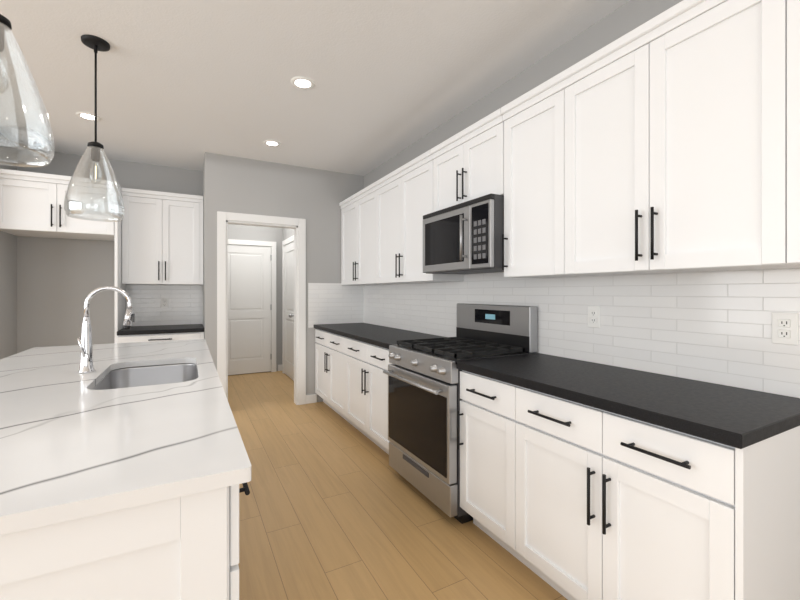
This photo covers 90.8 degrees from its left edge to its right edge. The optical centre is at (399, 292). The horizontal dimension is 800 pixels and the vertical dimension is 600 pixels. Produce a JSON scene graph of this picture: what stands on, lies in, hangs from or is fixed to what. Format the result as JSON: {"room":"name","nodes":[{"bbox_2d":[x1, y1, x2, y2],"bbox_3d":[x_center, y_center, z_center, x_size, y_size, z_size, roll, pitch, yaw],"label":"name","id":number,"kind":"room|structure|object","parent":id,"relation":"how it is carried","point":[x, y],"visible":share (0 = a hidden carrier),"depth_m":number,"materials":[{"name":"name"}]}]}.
{"room":"kitchen","nodes":[
{"label":"kitchen","id":0,"kind":"room"},
{"bbox_2d":[0,134,16,358],"bbox_3d":[-3.697,-0.078,3.583,0.120,2.740,0.727,0,0,-28],"label":"wall","id":1,"kind":"structure","parent":0,"point":[8,294],"depth_m":3.74,"materials":[{"name":"grey paint"}]},
{"bbox_2d":[17,147,202,352],"bbox_3d":[-3.169,-0.078,4.348,1.775,2.740,0.120,0,0,-28],"label":"wall","id":2,"kind":"structure","parent":0,"point":[59,280],"depth_m":4.13,"materials":[{"name":"grey paint"}]},
{"bbox_2d":[0,169,114,240],"bbox_3d":[-3.287,-0.818,3.865,0.863,0.520,0.598,0,0,-28],"label":"upper cabinet","id":3,"kind":"object","parent":2,"relation":"attached to","point":[31,204],"visible":0.77,"depth_m":3.61,"materials":[{"name":"white wood"}]},
{"bbox_2d":[121,188,202,284],"bbox_3d":[-2.609,-0.583,4.375,0.754,0.990,0.343,0,0,-28],"label":"upper cabinet","id":4,"kind":"object","parent":2,"relation":"attached to","point":[162,238],"visible":1,"depth_m":4.25,"materials":[{"name":"white wood"}]},
{"bbox_2d":[126,284,202,325],"bbox_3d":[-2.692,0.152,4.532,0.759,0.520,0.008,0,0,-28],"label":"tile backsplash","id":5,"kind":"structure","parent":2,"relation":"attached to","point":[185,302],"depth_m":4.53,"materials":[{"name":"white tile"}]},
{"bbox_2d":[161,298,167,307],"bbox_3d":[-2.697,0.122,4.519,0.072,0.116,0.008,0,0,-28],"label":"electrical outlet","id":6,"kind":"object","parent":5,"relation":"attached to","point":[164,302],"visible":1,"depth_m":4.52,"materials":[{"name":"white plastic"}]},
{"bbox_2d":[203,156,204,338],"bbox_3d":[-2.466,-0.078,5.102,0.179,2.740,1.997,0,0,-28],"label":"wall","id":7,"kind":"structure","parent":0,"point":[204,246],"depth_m":4.19,"materials":[{"name":"grey paint"}]},
{"bbox_2d":[228,224,282,374],"bbox_3d":[-2.264,-0.078,6.413,1.776,2.740,0.120,0,0,-28],"label":"wall","id":8,"kind":"structure","parent":0,"point":[254,233],"depth_m":6.47,"materials":[{"name":"grey paint"}]},
{"bbox_2d":[228,239,275,374],"bbox_3d":[-2.408,0.235,6.189,0.916,2.113,0.130,0,0,-28],"label":"hall door","id":9,"kind":"structure","parent":8,"relation":"in","point":[252,307],"depth_m":6.25,"materials":[{"name":"white wood"}]},
{"bbox_2d":[205,152,363,401],"bbox_3d":[-1.261,-0.078,4.548,1.776,2.740,0.120,0,0,-28],"label":"wall","id":10,"kind":"structure","parent":0,"point":[314,198],"depth_m":4.46,"materials":[{"name":"grey paint"}]},
{"bbox_2d":[217,211,305,404],"bbox_3d":[-1.534,0.223,4.402,0.931,2.138,0.156,0,0,-28],"label":"door frame","id":11,"kind":"structure","parent":10,"relation":"attached to","point":[297,225],"depth_m":4.40,"materials":[{"name":"white wood"}]},
{"bbox_2d":[278,364,316,403],"bbox_3d":[-2.702,1.242,4.899,2.880,0.100,2.131,0,0,-28],"label":"baseboard","id":12,"kind":"structure","parent":10,"relation":"attached to","point":[311,398],"depth_m":4.60,"materials":[{"name":"white wood"}]},
{"bbox_2d":[308,283,361,327],"bbox_3d":[-0.764,0.122,4.743,0.686,0.580,0.008,0,0,-28],"label":"tile backsplash","id":13,"kind":"structure","parent":10,"relation":"attached to","point":[328,303],"depth_m":4.72,"materials":[{"name":"white tile"}]},
{"bbox_2d":[283,228,293,240],"bbox_3d":[-1.413,-0.078,5.668,0.120,2.740,1.997,0,0,-28],"label":"wall","id":14,"kind":"structure","parent":0,"point":[287,233],"depth_m":6.21,"materials":[{"name":"grey paint"}]},
{"bbox_2d":[282,235,293,380],"bbox_3d":[-1.682,0.235,5.908,0.120,2.113,0.956,0,0,-28],"label":"hall door","id":15,"kind":"structure","parent":14,"relation":"in","point":[287,306],"depth_m":6.00,"materials":[{"name":"white wood"}]},
{"bbox_2d":[0,0,629,175],"bbox_3d":[-1.866,-1.488,1.075,6.431,0.080,9.960,0,0,-28],"label":"ceiling","id":16,"kind":"structure","parent":0,"point":[185,84],"depth_m":2.55,"materials":[{"name":"white paint"}]},
{"bbox_2d":[0,14,54,166],"bbox_3d":[-1.262,-0.939,1.229,0.282,1.018,0.282,0,0,-28],"label":"pendant light","id":17,"kind":"object","parent":16,"relation":"hanging from","point":[6,28],"visible":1,"depth_m":1.24,"materials":[{"name":"clear glass"}]},
{"bbox_2d":[76,112,100,120],"bbox_3d":[-2.562,-1.444,3.244,0.164,0.007,0.164,0,0,-28],"label":"recessed light","id":18,"kind":"object","parent":16,"relation":"in","point":[87,116],"visible":0.83,"depth_m":3.24,"materials":[{"name":"white plastic"}]},
{"bbox_2d":[64,34,124,221],"bbox_3d":[-1.760,-0.939,2.281,0.282,1.018,0.282,0,0,-28],"label":"pendant light","id":19,"kind":"object","parent":16,"relation":"hanging from","point":[96,44],"visible":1,"depth_m":2.26,"materials":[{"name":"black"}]},
{"bbox_2d":[263,140,280,146],"bbox_3d":[-1.241,-1.444,3.829,0.164,0.007,0.164,0,0,-28],"label":"recessed light","id":20,"kind":"object","parent":16,"relation":"in","point":[271,143],"visible":1,"depth_m":3.82,"materials":[{"name":"white plastic"}]},
{"bbox_2d":[291,76,314,89],"bbox_3d":[-0.672,-1.444,2.727,0.164,0.007,0.164,0,0,-28],"label":"recessed light","id":21,"kind":"object","parent":16,"relation":"in","point":[304,83],"visible":1,"depth_m":2.72,"materials":[{"name":"white plastic"}]},
{"bbox_2d":[228,371,567,599],"bbox_3d":[-1.866,1.332,1.075,6.431,0.080,9.960,0,0,-28],"label":"floor","id":22,"kind":"structure","parent":0,"point":[333,505],"depth_m":2.17,"materials":[{"name":"brown wood"}]},
{"bbox_2d":[115,183,125,342],"bbox_3d":[-2.903,0.107,4.093,0.024,2.370,0.560,0,0,-28],"label":"panel","id":23,"kind":"object","parent":22,"relation":"on","point":[120,304],"visible":0.36,"depth_m":3.91,"materials":[{"name":"white wood"}]},
{"bbox_2d":[0,348,249,599],"bbox_3d":[-1.210,0.842,1.782,0.712,0.900,2.520,0,0,-28],"label":"kitchen island","id":24,"kind":"object","parent":22,"relation":"on","point":[185,548],"depth_m":0.74,"materials":[{"name":"white wood"}]},
{"bbox_2d":[0,339,250,537],"bbox_3d":[-1.355,0.377,1.705,1.007,0.030,2.554,0,0,-28],"label":"island countertop","id":25,"kind":"structure","parent":24,"relation":"on","point":[71,451],"depth_m":0.98,"materials":[{"name":"white stone"}]},
{"bbox_2d":[76,286,134,373],"bbox_3d":[-1.350,0.166,1.815,0.212,0.391,0.086,0,0,-28],"label":"faucet","id":26,"kind":"object","parent":25,"relation":"on","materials":[{"name":"silver metal"}]},
{"bbox_2d":[92,358,195,389],"bbox_3d":[-1.150,0.488,1.823,0.430,0.216,0.730,0,0,-28],"label":"sink","id":27,"kind":"object","parent":25,"relation":"in","point":[136,373],"depth_m":2.10,"materials":[{"name":"silver metal"}]},
{"bbox_2d":[117,324,203,342],"bbox_3d":[-2.537,0.835,4.240,0.754,0.915,0.648,0,0,-28],"label":"base cabinet","id":28,"kind":"object","parent":22,"relation":"on","point":[161,333],"visible":0.21,"depth_m":4.01,"materials":[{"name":"white wood"}]},
{"bbox_2d":[314,327,341,416],"bbox_3d":[-0.470,0.855,4.287,0.610,0.876,1.071,0,0,-28],"label":"base cabinet","id":29,"kind":"object","parent":22,"relation":"on","point":[328,348],"depth_m":4.15,"materials":[{"name":"white wood"}]},
{"bbox_2d":[342,339,391,454],"bbox_3d":[-0.019,0.855,3.447,0.610,0.876,1.071,0,0,-28],"label":"base cabinet","id":30,"kind":"object","parent":22,"relation":"on","point":[351,377],"depth_m":3.29,"materials":[{"name":"white wood"}]},
{"bbox_2d":[314,323,444,350],"bbox_3d":[-0.253,0.397,3.862,0.630,0.040,2.024,0,0,-28],"label":"countertop","id":31,"kind":"structure","parent":30,"relation":"on","point":[377,336],"depth_m":3.61,"materials":[{"name":"black stone"}]},
{"bbox_2d":[383,303,536,523],"bbox_3d":[0.358,0.690,2.611,0.730,1.205,0.754,0,0,-28],"label":"range","id":32,"kind":"object","parent":22,"relation":"on","point":[424,399],"visible":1,"depth_m":2.44,"materials":[{"name":"grey metal"}]},
{"bbox_2d":[457,369,500,544],"bbox_3d":[0.708,0.855,2.097,0.610,0.876,0.477,0,0,-28],"label":"base cabinet","id":33,"kind":"object","parent":22,"relation":"on","point":[480,404],"depth_m":2.02,"materials":[{"name":"white wood"}]},
{"bbox_2d":[501,381,799,599],"bbox_3d":[0.977,0.855,1.596,0.610,0.876,0.898,0,0,-28],"label":"base cabinet","id":34,"kind":"object","parent":22,"relation":"on","point":[582,480],"depth_m":1.30,"materials":[{"name":"white wood"}]},
{"bbox_2d":[457,353,799,452],"bbox_3d":[0.884,0.397,1.748,0.630,0.040,1.260,0,0,-28],"label":"countertop","id":35,"kind":"structure","parent":34,"relation":"on","point":[734,417],"depth_m":1.44,"materials":[{"name":"black stone"}]},
{"bbox_2d":[364,0,682,187],"bbox_3d":[0.887,-0.078,2.555,0.120,2.740,9.900,0,0,-28],"label":"wall","id":36,"kind":"structure","parent":0,"point":[625,18],"depth_m":2.45,"materials":[{"name":"grey paint"}]},
{"bbox_2d":[341,190,370,284],"bbox_3d":[-0.329,-0.563,4.362,0.290,0.950,1.071,0,0,-28],"label":"upper cabinet","id":37,"kind":"object","parent":36,"relation":"attached to","point":[356,212],"depth_m":4.33,"materials":[{"name":"white wood"}]},
{"bbox_2d":[371,154,463,284],"bbox_3d":[0.122,-0.563,3.523,0.290,0.950,1.071,0,0,-28],"label":"upper cabinet","id":38,"kind":"object","parent":36,"relation":"attached to","point":[381,230],"depth_m":3.40,"materials":[{"name":"white wood"}]},
{"bbox_2d":[431,108,503,211],"bbox_3d":[0.539,-0.827,2.708,0.328,0.502,0.753,0,0,-28],"label":"upper cabinet","id":39,"kind":"object","parent":36,"relation":"attached to","point":[468,163],"visible":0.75,"depth_m":2.59,"materials":[{"name":"white wood"}]},
{"bbox_2d":[423,194,503,274],"bbox_3d":[0.491,-0.355,2.683,0.432,0.430,0.750,0,0,-28],"label":"microwave","id":40,"kind":"object","parent":39,"relation":"attached to","point":[463,238],"visible":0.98,"depth_m":2.47,"materials":[{"name":"grey metal"}]},
{"bbox_2d":[501,88,552,277],"bbox_3d":[0.850,-0.563,2.170,0.290,0.950,0.482,0,0,-28],"label":"upper cabinet","id":41,"kind":"object","parent":36,"relation":"attached to","point":[525,238],"depth_m":2.17,"materials":[{"name":"white wood"}]},
{"bbox_2d":[362,268,799,397],"bbox_3d":[0.858,0.122,2.472,0.008,0.580,5.543,0,0,-28],"label":"tile backsplash","id":42,"kind":"structure","parent":36,"relation":"attached to","point":[715,327],"depth_m":1.86,"materials":[{"name":"white tile"}]},
{"bbox_2d":[588,306,599,327],"bbox_3d":[1.040,0.132,2.117,0.008,0.116,0.072,0,0,-28],"label":"electrical outlet","id":43,"kind":"object","parent":42,"relation":"attached to","point":[593,316],"visible":1,"depth_m":2.11,"materials":[{"name":"white plastic"}]},
{"bbox_2d":[772,312,797,344],"bbox_3d":[1.404,0.132,1.440,0.008,0.116,0.072,0,0,-28],"label":"electrical outlet","id":44,"kind":"object","parent":42,"relation":"attached to","point":[784,328],"visible":1,"depth_m":1.44,"materials":[{"name":"white plastic"}]},
{"bbox_2d":[549,0,756,277],"bbox_3d":[1.129,-0.563,1.651,0.290,0.950,0.937,0,0,-28],"label":"upper cabinet","id":45,"kind":"object","parent":36,"relation":"attached to","point":[667,141],"depth_m":1.55,"materials":[{"name":"white wood"}]},
{"bbox_2d":[753,0,799,268],"bbox_3d":[1.515,-0.563,0.934,0.290,0.950,0.930,0,0,-28],"label":"upper cabinet","id":46,"kind":"object","parent":36,"relation":"attached to","point":[776,23],"depth_m":1.24,"materials":[{"name":"white wood"}]}
]}

